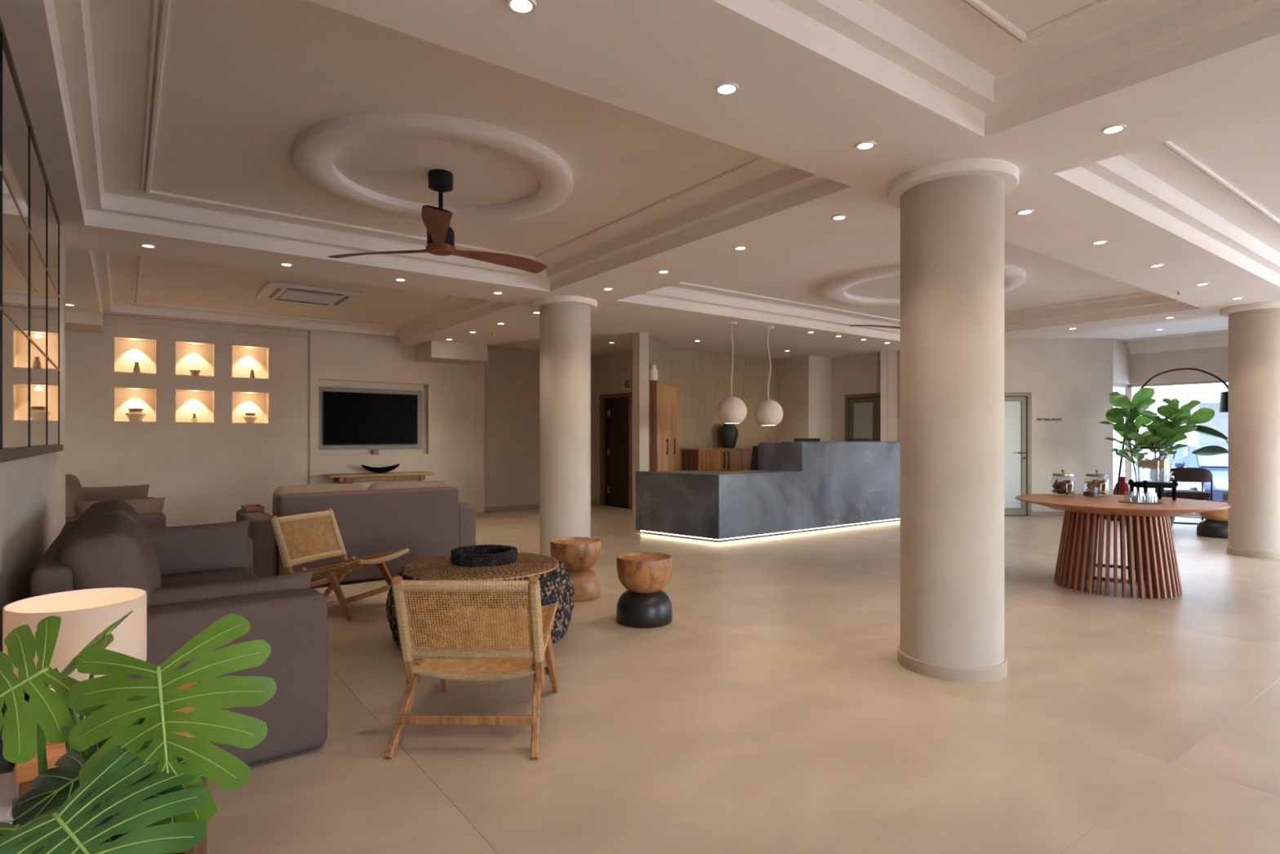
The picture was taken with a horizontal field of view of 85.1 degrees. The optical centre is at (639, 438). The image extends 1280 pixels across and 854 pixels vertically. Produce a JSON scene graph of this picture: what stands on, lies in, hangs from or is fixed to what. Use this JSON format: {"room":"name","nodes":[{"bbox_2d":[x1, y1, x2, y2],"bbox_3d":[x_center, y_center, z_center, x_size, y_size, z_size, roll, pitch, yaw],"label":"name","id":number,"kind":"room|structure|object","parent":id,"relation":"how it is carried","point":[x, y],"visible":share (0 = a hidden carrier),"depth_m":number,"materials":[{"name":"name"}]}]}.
{"room":"hotel lobby","nodes":[
{"label":"hotel lobby","id":0,"kind":"room"},
{"bbox_2d":[0,230,65,773],"bbox_3d":[-0.927,-0.250,0.341,0.415,2.900,11.250,0,0,-36],"label":"wall","id":1,"kind":"structure","parent":0,"point":[33,488],"depth_m":3.04,"materials":[{"name":"paint"}]},
{"bbox_2d":[0,695,30,773],"bbox_3d":[-0.879,1.165,0.625,0.024,0.070,10.850,0,0,-36],"label":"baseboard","id":2,"kind":"structure","parent":1,"relation":"attached to","point":[7,766],"depth_m":2.43,"materials":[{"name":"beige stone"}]},
{"bbox_2d":[0,15,63,462],"bbox_3d":[-2.622,-0.642,3.005,0.029,1.434,3.450,0,0,-36],"label":"mirror","id":3,"kind":"object","parent":1,"relation":"attached to","point":[30,222],"visible":1,"depth_m":2.87,"materials":[{"name":"black mirror"}]},
{"bbox_2d":[65,309,487,526],"bbox_3d":[-4.687,-0.250,9.108,5.700,2.900,1.280,0,0,-36],"label":"wall","id":4,"kind":"structure","parent":0,"point":[205,469],"depth_m":8.88,"materials":[{"name":"paint"}]},
{"bbox_2d":[124,408,146,421],"bbox_3d":[-6.040,-0.283,8.356,0.204,0.163,0.204,0,0,-36],"label":"urn","id":5,"kind":"object","parent":4,"relation":"in","point":[135,414],"visible":0.95,"depth_m":8.30,"materials":[{"name":"beige ceramic"}]},
{"bbox_2d":[133,361,140,373],"bbox_3d":[-6.026,-0.849,8.354,0.068,0.133,0.068,0,0,-36],"label":"vase","id":6,"kind":"object","parent":4,"relation":"in","point":[136,368],"visible":0.92,"depth_m":8.34,"materials":[{"name":"brown ceramic"}]},
{"bbox_2d":[189,369,200,375],"bbox_3d":[-5.552,-0.817,8.705,0.120,0.070,0.120,0,0,-36],"label":"bowl","id":7,"kind":"object","parent":4,"relation":"in","point":[193,372],"visible":0.91,"depth_m":8.67,"materials":[{"name":"brown ceramic"}]},
{"bbox_2d":[243,413,257,422],"bbox_3d":[-5.067,-0.269,9.076,0.167,0.134,0.167,0,0,-36],"label":"urn","id":8,"kind":"object","parent":4,"relation":"in","point":[250,417],"visible":0.88,"depth_m":9.03,"materials":[{"name":"beige ceramic"}]},
{"bbox_2d":[318,386,422,449],"bbox_3d":[-3.802,-0.280,9.896,1.460,0.860,0.068,0,0,-36],"label":"television","id":9,"kind":"object","parent":4,"relation":"attached to","point":[349,418],"visible":1,"depth_m":9.85,"materials":[{"name":"grey"}]},
{"bbox_2d":[484,346,595,506],"bbox_3d":[-1.751,-0.250,12.202,2.700,2.900,0.200,0,0,-36],"label":"wall","id":10,"kind":"structure","parent":0,"point":[511,375],"depth_m":11.80,"materials":[{"name":"paint"}]},
{"bbox_2d":[484,500,596,511],"bbox_3d":[-1.789,1.165,12.043,2.450,0.070,0.024,0,0,-36],"label":"baseboard","id":11,"kind":"structure","parent":10,"relation":"attached to","point":[593,502],"depth_m":11.78,"materials":[{"name":"beige stone"}]},
{"bbox_2d":[595,349,632,509],"bbox_3d":[0.012,-0.250,11.920,0.300,2.900,2.350,0,0,-36],"label":"wall","id":12,"kind":"structure","parent":0,"point":[612,368],"depth_m":12.42,"materials":[{"name":"paint"}]},
{"bbox_2d":[600,391,631,509],"bbox_3d":[-0.389,0.205,12.289,0.125,1.990,0.980,0,0,-36],"label":"door","id":13,"kind":"structure","parent":12,"relation":"in","point":[615,409],"depth_m":12.32,"materials":[{"name":"brown wood"}]},
{"bbox_2d":[622,379,632,389],"bbox_3d":[-0.210,-0.930,11.936,0.059,0.150,0.320,0,0,-36],"label":"exit sign","id":14,"kind":"object","parent":12,"relation":"attached to","point":[628,384],"visible":0.95,"depth_m":11.91,"materials":[{"name":"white plastic"}]},
{"bbox_2d":[0,0,1279,359],"bbox_3d":[3.000,-1.580,6.201,14.600,0.440,16.000,0,0,-36],"label":"ceiling","id":15,"kind":"structure","parent":0,"point":[594,143],"depth_m":3.64,"materials":[{"name":"paint"}]},
{"bbox_2d":[139,243,155,248],"bbox_3d":[-3.465,-1.359,4.913,0.096,0.011,0.096,0,0,-36],"label":"recessed light","id":16,"kind":"object","parent":15,"relation":"in","point":[144,245],"visible":1,"depth_m":4.91,"materials":[{"name":"white"}]},
{"bbox_2d":[255,280,362,306],"bbox_3d":[-3.562,-1.538,7.503,0.900,0.048,0.840,0,0,-36],"label":"air conditioner","id":17,"kind":"object","parent":15,"relation":"attached to","point":[275,291],"visible":1,"depth_m":7.37,"materials":[{"name":"white plastic"}]},
{"bbox_2d":[277,289,339,303],"bbox_3d":[-3.562,-1.524,7.503,0.520,0.012,0.500,0,0,-36],"label":"grille","id":18,"kind":"object","parent":17,"relation":"attached to","point":[284,294],"depth_m":7.46,"materials":[{"name":"white plastic"}]},
{"bbox_2d":[327,168,547,273],"bbox_3d":[-1.062,-1.324,4.219,1.164,0.472,1.344,0,0,-45],"label":"ceiling fan","id":19,"kind":"object","parent":15,"relation":"hanging from","point":[440,236],"visible":1,"depth_m":4.08,"materials":[{"name":"brown wood"}]},
{"bbox_2d":[506,0,536,14],"bbox_3d":[-0.371,-1.359,2.182,0.096,0.011,0.096,0,0,-36],"label":"recessed light","id":20,"kind":"object","parent":15,"relation":"in","point":[518,6],"visible":1,"depth_m":2.19,"materials":[{"name":"white"}]},
{"bbox_2d":[714,81,738,95],"bbox_3d":[0.337,-1.359,2.706,0.096,0.011,0.096,0,0,-36],"label":"recessed light","id":21,"kind":"object","parent":15,"relation":"in","point":[726,88],"visible":1,"depth_m":2.70,"materials":[{"name":"white"}]},
{"bbox_2d":[717,321,746,423],"bbox_3d":[1.079,-0.771,8.175,0.344,1.180,0.344,0,0,-36],"label":"pendant lamp","id":22,"kind":"object","parent":15,"relation":"hanging from","point":[731,410],"visible":1,"depth_m":8.06,"materials":[{"name":"white plastic"}]},
{"bbox_2d":[733,245,746,250],"bbox_3d":[0.714,-1.359,4.970,0.096,0.011,0.096,0,0,-36],"label":"recessed light","id":23,"kind":"object","parent":15,"relation":"in","point":[739,247],"visible":1,"depth_m":4.96,"materials":[{"name":"white"}]},
{"bbox_2d":[754,325,782,425],"bbox_3d":[1.563,-0.761,8.471,0.344,1.200,0.344,0,0,25],"label":"pendant lamp","id":24,"kind":"object","parent":15,"relation":"hanging from","point":[767,412],"visible":1,"depth_m":8.36,"materials":[{"name":"white plastic"}]},
{"bbox_2d":[831,214,847,220],"bbox_3d":[1.223,-1.359,4.282,0.096,0.011,0.096,0,0,-36],"label":"recessed light","id":25,"kind":"object","parent":15,"relation":"in","point":[837,217],"visible":1,"depth_m":4.29,"materials":[{"name":"white"}]},
{"bbox_2d":[854,140,875,150],"bbox_3d":[1.044,-1.359,3.229,0.096,0.011,0.096,0,0,-36],"label":"recessed light","id":26,"kind":"object","parent":15,"relation":"in","point":[866,144],"visible":1,"depth_m":3.23,"materials":[{"name":"white plastic"}]},
{"bbox_2d":[848,324,900,328],"bbox_3d":[2.667,-1.324,7.032,1.164,0.472,1.344,0,0,-12],"label":"ceiling fan","id":27,"kind":"object","parent":15,"relation":"hanging from","point":[877,326],"visible":0.2,"depth_m":6.96,"materials":[{"name":"brown wood"}]},
{"bbox_2d":[1016,208,1034,214],"bbox_3d":[2.306,-1.359,4.180,0.096,0.011,0.096,0,0,-36],"label":"recessed light","id":28,"kind":"object","parent":15,"relation":"in","point":[1025,211],"visible":1,"depth_m":4.18,"materials":[{"name":"white"}]},
{"bbox_2d":[1091,240,1107,244],"bbox_3d":[3.178,-1.359,4.825,0.096,0.011,0.096,0,0,-36],"label":"recessed light","id":29,"kind":"object","parent":15,"relation":"in","point":[1100,242],"visible":1,"depth_m":4.82,"materials":[{"name":"white"}]},
{"bbox_2d":[1100,124,1126,134],"bbox_3d":[2.077,-1.359,3.061,0.096,0.011,0.096,0,0,-36],"label":"recessed light","id":30,"kind":"object","parent":15,"relation":"in","point":[1112,129],"visible":1,"depth_m":3.06,"materials":[{"name":"white"}]},
{"bbox_2d":[12,504,1279,853],"bbox_3d":[2.888,1.300,6.118,14.679,0.200,18.399,0,0,-36],"label":"floor","id":31,"kind":"structure","parent":0,"point":[775,710],"depth_m":2.92,"materials":[{"name":"beige tile"}]},
{"bbox_2d":[13,682,208,853],"bbox_3d":[-1.459,0.990,1.956,0.400,0.420,0.440,0,0,-36],"label":"side table","id":32,"kind":"object","parent":31,"relation":"on","point":[25,773],"visible":0.09,"depth_m":1.70,"materials":[{"name":"brown wood"}]},
{"bbox_2d":[2,587,146,718],"bbox_3d":[-1.538,0.610,1.910,0.306,0.340,0.306,0,0,-36],"label":"table lamp","id":33,"kind":"object","parent":32,"relation":"on","point":[84,614],"visible":0.38,"depth_m":1.87,"materials":[{"name":"beige fabric"}]},
{"bbox_2d":[65,474,165,527],"bbox_3d":[-4.778,0.757,6.093,0.980,0.866,2.056,0,0,-36],"label":"slipcovered sofa","id":34,"kind":"object","parent":31,"relation":"on","point":[73,489],"visible":0.14,"depth_m":5.52,"materials":[{"name":"beige fabric"}]},
{"bbox_2d":[65,478,79,517],"bbox_3d":[-4.701,0.559,5.631,0.310,0.470,0.844,0,0,-36],"label":"cushion","id":35,"kind":"object","parent":34,"relation":"on","point":[71,493],"depth_m":5.41,"materials":[{"name":"beige fabric"}]},
{"bbox_2d":[65,474,85,501],"bbox_3d":[-5.193,0.558,6.300,0.303,0.469,0.835,0,0,-36],"label":"cushion","id":36,"kind":"object","parent":34,"relation":"on","point":[72,477],"depth_m":6.24,"materials":[{"name":"beige fabric"}]},
{"bbox_2d":[82,484,150,501],"bbox_3d":[-5.089,0.600,6.710,0.620,0.295,0.167,0,0,-37],"label":"bolster cushion","id":37,"kind":"object","parent":34,"relation":"on","point":[138,491],"visible":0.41,"depth_m":6.69,"materials":[{"name":"beige fabric"}]},
{"bbox_2d":[74,497,165,516],"bbox_3d":[-4.179,0.625,5.615,0.602,0.274,0.174,0,0,-35],"label":"bolster cushion","id":38,"kind":"object","parent":34,"relation":"on","point":[153,504],"visible":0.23,"depth_m":5.65,"materials":[{"name":"beige fabric"}]},
{"bbox_2d":[0,610,276,853],"bbox_3d":[-0.927,0.752,1.155,0.605,0.896,0.431,0,0,34],"label":"monstera","id":39,"kind":"object","parent":31,"relation":"on","point":[116,788],"visible":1,"depth_m":1.15,"materials":[{"name":"green plant"}]},
{"bbox_2d":[31,499,328,764],"bbox_3d":[-2.186,0.757,3.275,0.897,0.870,2.144,0,0,-36],"label":"slipcovered sofa","id":40,"kind":"object","parent":31,"relation":"on","point":[109,545],"visible":0.51,"depth_m":2.57,"materials":[{"name":"beige fabric"}]},
{"bbox_2d":[59,513,161,607],"bbox_3d":[-2.113,0.558,2.787,0.327,0.468,0.880,0,0,-36],"label":"cushion","id":41,"kind":"object","parent":40,"relation":"on","point":[108,550],"depth_m":2.47,"materials":[{"name":"beige fabric"}]},
{"bbox_2d":[73,499,153,548],"bbox_3d":[-2.631,0.558,3.490,0.334,0.471,0.879,0,0,-36],"label":"cushion","id":42,"kind":"object","parent":40,"relation":"on","point":[113,506],"depth_m":3.42,"materials":[{"name":"beige fabric"}]},
{"bbox_2d":[146,519,252,575],"bbox_3d":[-2.550,0.630,3.934,0.641,0.295,0.181,0,0,-42],"label":"bolster cushion","id":43,"kind":"object","parent":40,"relation":"on","point":[221,545],"visible":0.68,"depth_m":3.92,"materials":[{"name":"beige fabric"}]},
{"bbox_2d":[160,567,257,587],"bbox_3d":[-2.125,0.826,3.321,0.712,0.193,1.734,0,0,-36],"label":"seat cushion","id":44,"kind":"object","parent":40,"relation":"on","point":[212,576],"depth_m":3.72,"materials":[{"name":"beige fabric"}]},
{"bbox_2d":[149,570,312,606],"bbox_3d":[-1.618,0.685,2.708,0.661,0.260,0.176,0,0,-37],"label":"bolster cushion","id":45,"kind":"object","parent":40,"relation":"on","point":[171,595],"visible":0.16,"depth_m":2.70,"materials":[{"name":"beige fabric"}]},
{"bbox_2d":[270,508,408,621],"bbox_3d":[-2.132,0.871,4.949,0.789,0.683,0.578,0,0,18],"label":"lounge chair","id":46,"kind":"object","parent":31,"relation":"on","point":[346,566],"visible":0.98,"depth_m":4.96,"materials":[{"name":"brown wood"}]},
{"bbox_2d":[235,480,475,584],"bbox_3d":[-2.503,0.785,6.258,1.863,0.815,0.972,0,0,-36],"label":"slipcovered sofa","id":47,"kind":"object","parent":31,"relation":"on","point":[428,518],"visible":0.65,"depth_m":5.88,"materials":[{"name":"beige fabric"}]},
{"bbox_2d":[240,503,264,511],"bbox_3d":[-3.290,0.588,5.925,0.140,0.040,0.260,0,0,-36],"label":"tray","id":48,"kind":"object","parent":47,"relation":"on","point":[246,508],"visible":1,"depth_m":5.84,"materials":[{"name":"brown wood"}]},
{"bbox_2d":[272,483,368,517],"bbox_3d":[-2.674,0.587,5.871,0.744,0.415,0.268,0,0,-36],"label":"cushion","id":49,"kind":"object","parent":47,"relation":"on","point":[323,487],"depth_m":5.74,"materials":[{"name":"beige fabric"}]},
{"bbox_2d":[368,480,449,489],"bbox_3d":[-2.086,0.584,6.308,0.745,0.414,0.263,0,0,-36],"label":"cushion","id":50,"kind":"object","parent":47,"relation":"on","point":[406,483],"depth_m":6.22,"materials":[{"name":"beige fabric"}]},
{"bbox_2d":[323,471,435,483],"bbox_3d":[-3.599,0.841,9.689,1.400,0.721,0.380,0,0,-36],"label":"console table","id":51,"kind":"object","parent":31,"relation":"on","point":[393,476],"visible":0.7,"depth_m":9.52,"materials":[{"name":"brown wood"}]},
{"bbox_2d":[360,463,399,472],"bbox_3d":[-3.599,0.415,9.689,0.530,0.126,0.174,0,0,-36],"label":"bowl","id":52,"kind":"object","parent":51,"relation":"on","point":[375,469],"visible":1,"depth_m":9.63,"materials":[{"name":"black"}]},
{"bbox_2d":[383,576,559,759],"bbox_3d":[-0.665,0.871,2.997,0.578,0.683,0.789,0,0,1],"label":"lounge chair","id":53,"kind":"object","parent":31,"relation":"on","point":[468,643],"visible":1,"depth_m":2.73,"materials":[{"name":"beige wicker"}]},
{"bbox_2d":[386,551,575,647],"bbox_3d":[-0.966,0.984,4.300,1.164,0.432,1.167,0,0,-36],"label":"table","id":54,"kind":"object","parent":31,"relation":"on","point":[556,585],"visible":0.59,"depth_m":4.07,"materials":[{"name":"black wicker"}]},
{"bbox_2d":[450,544,517,566],"bbox_3d":[-0.976,0.729,4.378,0.416,0.074,0.418,0,0,-36],"label":"tray","id":55,"kind":"object","parent":54,"relation":"on","point":[477,555],"visible":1,"depth_m":4.25,"materials":[{"name":"black wicker"}]},
{"bbox_2d":[533,295,597,556],"bbox_3d":[-0.743,-0.082,6.939,0.636,2.564,0.636,0,0,-36],"label":"round column","id":56,"kind":"structure","parent":31,"relation":"on","point":[565,321],"depth_m":6.72,"materials":[{"name":"paint"}]},
{"bbox_2d":[550,537,600,601],"bbox_3d":[-0.492,0.988,5.317,0.384,0.425,0.384,0,0,-4],"label":"stool","id":57,"kind":"object","parent":31,"relation":"on","point":[578,555],"visible":0.8,"depth_m":5.17,"materials":[{"name":"brown wood"}]},
{"bbox_2d":[616,551,671,627],"bbox_3d":[0.029,0.988,4.593,0.366,0.425,0.366,0,0,6],"label":"stool","id":58,"kind":"object","parent":31,"relation":"on","point":[644,575],"visible":1,"depth_m":4.45,"materials":[{"name":"brown wood"}]},
{"bbox_2d":[649,380,679,471],"bbox_3d":[0.368,0.225,9.668,0.140,1.950,1.420,0,0,14],"label":"tall cabinet","id":59,"kind":"object","parent":31,"relation":"on","point":[664,397],"visible":0.6,"depth_m":9.29,"materials":[{"name":"brown wood"}]},
{"bbox_2d":[648,364,657,380],"bbox_3d":[0.171,-0.852,9.016,0.120,0.200,0.120,0,0,-36],"label":"vase","id":60,"kind":"object","parent":59,"relation":"on","point":[653,372],"visible":1,"depth_m":8.97,"materials":[{"name":"beige ceramic"}]},
{"bbox_2d":[681,448,750,471],"bbox_3d":[1.190,0.674,10.774,1.070,1.052,0.435,0,0,-36],"label":"sideboard","id":61,"kind":"object","parent":31,"relation":"on","point":[692,459],"visible":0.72,"depth_m":10.56,"materials":[{"name":"brown wood"}]},
{"bbox_2d":[681,448,750,449],"bbox_3d":[1.180,0.159,10.788,1.070,0.022,0.400,0,0,-36],"label":"countertop","id":62,"kind":"structure","parent":61,"relation":"on","point":[682,448],"depth_m":10.56,"materials":[{"name":"brown wood"}]},
{"bbox_2d":[719,423,738,448],"bbox_3d":[1.393,-0.045,10.945,0.300,0.385,0.300,0,0,-36],"label":"vase","id":63,"kind":"object","parent":61,"relation":"on","point":[728,433],"visible":0.9,"depth_m":10.84,"materials":[{"name":"grey ceramic"}]},
{"bbox_2d":[750,445,758,470],"bbox_3d":[1.901,0.650,10.166,0.566,1.098,0.541,0,0,33],"label":"office chair","id":64,"kind":"object","parent":31,"relation":"on","point":[754,460],"visible":0.12,"depth_m":10.12,"materials":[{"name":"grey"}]},
{"bbox_2d":[635,441,900,542],"bbox_3d":[1.948,0.621,9.515,4.050,1.158,1.260,0,0,-36],"label":"reception desk","id":65,"kind":"object","parent":31,"relation":"on","point":[796,486],"depth_m":8.78,"materials":[{"name":"stone"}]},
{"bbox_2d":[794,438,820,441],"bbox_3d":[2.354,0.212,9.797,0.520,0.435,0.170,0,0,-36],"label":"monitor","id":66,"kind":"object","parent":65,"relation":"on","point":[795,439],"visible":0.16,"depth_m":9.77,"materials":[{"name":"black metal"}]},
{"bbox_2d":[848,438,872,441],"bbox_3d":[3.306,0.212,10.427,0.520,0.435,0.170,0,0,-36],"label":"monitor","id":67,"kind":"object","parent":65,"relation":"on","point":[850,439],"visible":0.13,"depth_m":10.40,"materials":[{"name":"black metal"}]},
{"bbox_2d":[887,158,1018,682],"bbox_3d":[1.648,-0.082,3.699,0.636,2.564,0.636,0,0,-36],"label":"round column","id":68,"kind":"structure","parent":31,"relation":"on","point":[952,211],"depth_m":3.48,"materials":[{"name":"paint"}]},
{"bbox_2d":[1116,457,1122,494],"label":"arc floor lamp","id":69,"kind":"object","parent":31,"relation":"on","point":[1121,459],"depth_m":10.29,"materials":[{"name":"black metal"}]},
{"bbox_2d":[1015,493,1230,598],"bbox_3d":[3.846,0.852,5.645,1.424,0.703,1.424,0,0,-36],"label":"table","id":70,"kind":"object","parent":31,"relation":"on","point":[1150,544],"visible":0.98,"depth_m":5.35,"materials":[{"name":"brown wood"}]},
{"bbox_2d":[1051,469,1075,495],"bbox_3d":[3.743,0.384,6.172,0.190,0.225,0.190,0,0,-36],"label":"glass jar","id":71,"kind":"object","parent":70,"relation":"on","point":[1061,489],"visible":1,"depth_m":6.13,"materials":[{"name":"clear glass"}]},
{"bbox_2d":[1082,487,1097,497],"bbox_3d":[3.824,0.455,5.927,0.108,0.085,0.108,0,0,-36],"label":"jar","id":72,"kind":"object","parent":70,"relation":"on","point":[1086,494],"visible":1,"depth_m":5.89,"materials":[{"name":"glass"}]},
{"bbox_2d":[1084,469,1110,496],"bbox_3d":[4.011,0.384,6.121,0.190,0.225,0.190,0,0,-36],"label":"glass jar","id":73,"kind":"object","parent":70,"relation":"on","point":[1098,484],"visible":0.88,"depth_m":6.08,"materials":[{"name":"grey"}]},
{"bbox_2d":[1112,476,1129,495],"bbox_3d":[7.260,0.885,10.497,0.240,0.630,0.240,0,0,-36],"label":"vase","id":74,"kind":"object","parent":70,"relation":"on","point":[1124,486],"visible":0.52,"depth_m":10.43,"materials":[{"name":"red ceramic"}]},
{"bbox_2d":[1118,499,1163,503],"bbox_3d":[3.919,0.495,5.463,0.290,0.009,0.290,0,0,-36],"label":"serving tray","id":75,"kind":"object","parent":70,"relation":"on","point":[1120,500],"visible":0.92,"depth_m":5.44,"materials":[{"name":"silver metal"}]},
{"bbox_2d":[1128,442,1177,500],"bbox_3d":[4.224,0.266,5.727,0.323,0.468,0.237,0,0,-2],"label":"dispenser","id":76,"kind":"object","parent":70,"relation":"on","point":[1155,463],"visible":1,"depth_m":5.68,"materials":[{"name":"black metal"}]},
{"bbox_2d":[1097,386,1157,495],"bbox_3d":[7.070,0.233,10.030,0.662,1.935,0.644,0,0,-7],"label":"fiddle leaf fig","id":77,"kind":"object","parent":31,"relation":"on","point":[1142,399],"visible":0.74,"depth_m":10.03,"materials":[{"name":"green plant"}]},
{"bbox_2d":[1126,398,1214,528],"bbox_3d":[7.167,0.327,9.388,0.940,1.746,0.628,0,0,-8],"label":"fiddle leaf fig","id":78,"kind":"object","parent":31,"relation":"on","point":[1165,432],"visible":0.84,"depth_m":9.33,"materials":[{"name":"green plant"}]},
{"bbox_2d":[1169,515,1175,528],"bbox_3d":[6.989,1.020,9.401,0.380,0.360,0.380,0,0,-36],"label":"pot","id":79,"kind":"object","parent":78,"relation":"on","point":[1172,517],"depth_m":9.25,"materials":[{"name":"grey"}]},
{"bbox_2d":[1155,467,1212,524],"bbox_3d":[7.739,0.799,9.921,0.583,0.799,0.591,0,0,25],"label":"armchair","id":80,"kind":"object","parent":31,"relation":"on","point":[1202,475],"visible":0.75,"depth_m":9.71,"materials":[{"name":"fabric"}]},
{"bbox_2d":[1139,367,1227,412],"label":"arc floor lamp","id":81,"kind":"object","parent":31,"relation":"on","point":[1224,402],"depth_m":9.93,"materials":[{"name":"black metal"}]},
{"bbox_2d":[1181,424,1227,501],"bbox_3d":[7.993,0.430,9.381,1.284,1.540,1.195,0,0,-23],"label":"potted plant","id":82,"kind":"object","parent":31,"relation":"on","point":[1208,450],"visible":0.22,"depth_m":9.39,"materials":[{"name":"green plant"}]},
{"bbox_2d":[1222,491,1227,501],"bbox_3d":[8.069,0.960,9.354,0.400,0.480,0.400,0,0,-36],"label":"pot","id":83,"kind":"object","parent":82,"relation":"on","point":[1224,493],"depth_m":9.39,"materials":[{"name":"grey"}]},
{"bbox_2d":[1196,500,1227,538],"bbox_3d":[7.099,0.988,8.562,0.421,0.425,0.421,0,0,-36],"label":"stool","id":84,"kind":"object","parent":31,"relation":"on","point":[1215,525],"visible":0.43,"depth_m":8.45,"materials":[{"name":"brown wood"}]},
{"bbox_2d":[1220,301,1279,559],"bbox_3d":[6.395,-0.082,7.195,0.636,2.564,0.636,0,0,-36],"label":"round column","id":85,"kind":"structure","parent":31,"relation":"on","point":[1253,328],"depth_m":7.03,"materials":[{"name":"paint"}]},
{"bbox_3d":[-1.617,1.058,1.739,0.100,0.285,0.340,0,0,-37],"label":"stand","id":86,"kind":"object","parent":31,"relation":"on","visible":0},
{"bbox_3d":[-1.597,0.908,1.717,0.100,0.012,0.280,0,0,-37],"label":"magazine","id":87,"kind":"object","parent":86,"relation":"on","visible":0},
{"bbox_2d":[1,790,18,822],"bbox_3d":[-1.600,0.895,1.727,0.100,0.012,0.280,0,0,-38],"label":"magazine","id":88,"kind":"object","parent":87,"relation":"on","point":[11,818],"visible":0.04,"depth_m":1.66,"materials":[{"name":"white paper"}]},
{"bbox_2d":[0,771,18,822],"bbox_3d":[-1.594,0.883,1.709,0.100,0.012,0.280,0,0,-36],"label":"magazine","id":89,"kind":"object","parent":88,"relation":"on","point":[9,789],"visible":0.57,"depth_m":1.73,"materials":[{"name":"white paper"}]},
{"bbox_2d":[632,332,674,532],"bbox_3d":[0.228,-0.250,9.902,0.235,2.900,1.992,0,0,14],"label":"wall partition","id":90,"kind":"structure","parent":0,"point":[648,350],"depth_m":8.99,"materials":[{"name":"paint"}]},
{"bbox_2d":[674,348,777,471],"bbox_3d":[1.196,-0.250,11.229,2.680,2.900,0.270,0,0,-36],"label":"wall","id":91,"kind":"structure","parent":0,"point":[703,380],"depth_m":11.06,"materials":[{"name":"brown wood"}]},
{"bbox_2d":[777,355,831,442],"bbox_3d":[2.715,-0.250,11.899,0.580,2.900,0.900,0,0,-36],"label":"wall","id":92,"kind":"structure","parent":0,"point":[804,383],"depth_m":11.58,"materials":[{"name":"paint"}]},
{"bbox_2d":[831,351,900,441],"bbox_3d":[3.693,-0.250,11.316,0.300,2.900,1.400,0,0,-36],"label":"wall","id":93,"kind":"structure","parent":0,"point":[857,374],"depth_m":11.36,"materials":[{"name":"paint"}]},
{"bbox_2d":[844,392,880,441],"bbox_3d":[3.581,0.240,11.221,0.134,1.920,0.660,0,0,-36],"label":"door","id":94,"kind":"structure","parent":93,"relation":"in","point":[860,414],"depth_m":11.23,"materials":[{"name":"brown wood"}]},
{"bbox_2d":[875,337,1113,515],"bbox_3d":[5.550,-0.250,11.000,3.620,2.900,0.300,0,0,0],"label":"wall","id":95,"kind":"structure","parent":0,"point":[1070,380],"depth_m":10.85,"materials":[{"name":"paint"}]},
{"bbox_2d":[1004,391,1031,515],"bbox_3d":[5.585,0.240,10.853,0.990,1.920,0.133,0,0,0],"label":"door","id":96,"kind":"structure","parent":95,"relation":"in","point":[1017,405],"depth_m":10.87,"materials":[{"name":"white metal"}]},
{"bbox_2d":[1031,511,1064,515],"bbox_3d":[6.730,1.165,10.850,1.260,0.070,0.024,0,0,0],"label":"baseboard","id":97,"kind":"structure","parent":95,"relation":"attached to","point":[1033,513],"depth_m":10.84,"materials":[{"name":"beige stone"}]},
{"bbox_2d":[1113,338,1129,385],"bbox_3d":[7.634,-1.285,11.177,0.830,0.830,0.200,0,0,-36],"label":"wall","id":98,"kind":"structure","parent":0,"point":[1121,351],"depth_m":11.04,"materials":[{"name":"paint"}]},
{"bbox_2d":[1113,383,1127,388],"bbox_3d":[7.613,0.160,11.130,0.720,2.080,0.050,0,0,-36],"label":"window","id":99,"kind":"structure","parent":98,"relation":"in","point":[1117,385],"depth_m":11.16,"materials":[{"name":"grey"}]},
{"bbox_2d":[1128,346,1227,518],"bbox_3d":[9.046,-0.150,9.924,0.250,3.100,3.894,0,0,-36],"label":"wall","id":100,"kind":"structure","parent":0,"point":[1143,366],"depth_m":10.72,"materials":[{"name":"paint"}]},
{"bbox_2d":[1124,379,1227,516],"bbox_3d":[8.849,0.160,10.123,0.070,2.080,3.120,0,0,-36],"label":"window","id":101,"kind":"structure","parent":100,"relation":"in","point":[1129,390],"depth_m":11.29,"materials":[{"name":"grey"}]},
{"label":"outside","id":102,"kind":"structure","parent":0,"visible":0},
{"bbox_3d":[3.577,1.650,11.977,60.000,0.300,65.000,0,0,-37],"label":"ground","id":103,"kind":"structure","parent":102,"visible":0},
{"bbox_2d":[1113,382,1227,494],"bbox_3d":[21.584,-1.900,25.923,24.340,6.800,44.000,0,0,-36],"label":"building","id":104,"kind":"structure","parent":103,"relation":"on","point":[1209,394],"depth_m":17.87,"materials":[{"name":"grey"}]},
{"bbox_2d":[1149,442,1227,513],"bbox_3d":[11.368,0.790,13.486,2.060,1.420,4.130,0,0,26],"label":"parked car","id":105,"kind":"object","parent":103,"relation":"on","point":[1217,464],"visible":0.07,"depth_m":12.93,"materials":[{"name":"blue paint"}]},
{"bbox_2d":[1173,461,1184,467],"bbox_3d":[10.153,0.490,13.146,0.160,0.120,0.150,0,0,25],"label":"mirror","id":106,"kind":"object","parent":105,"relation":"attached to","point":[1176,464],"depth_m":13.09,"materials":[{"name":"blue paint"}]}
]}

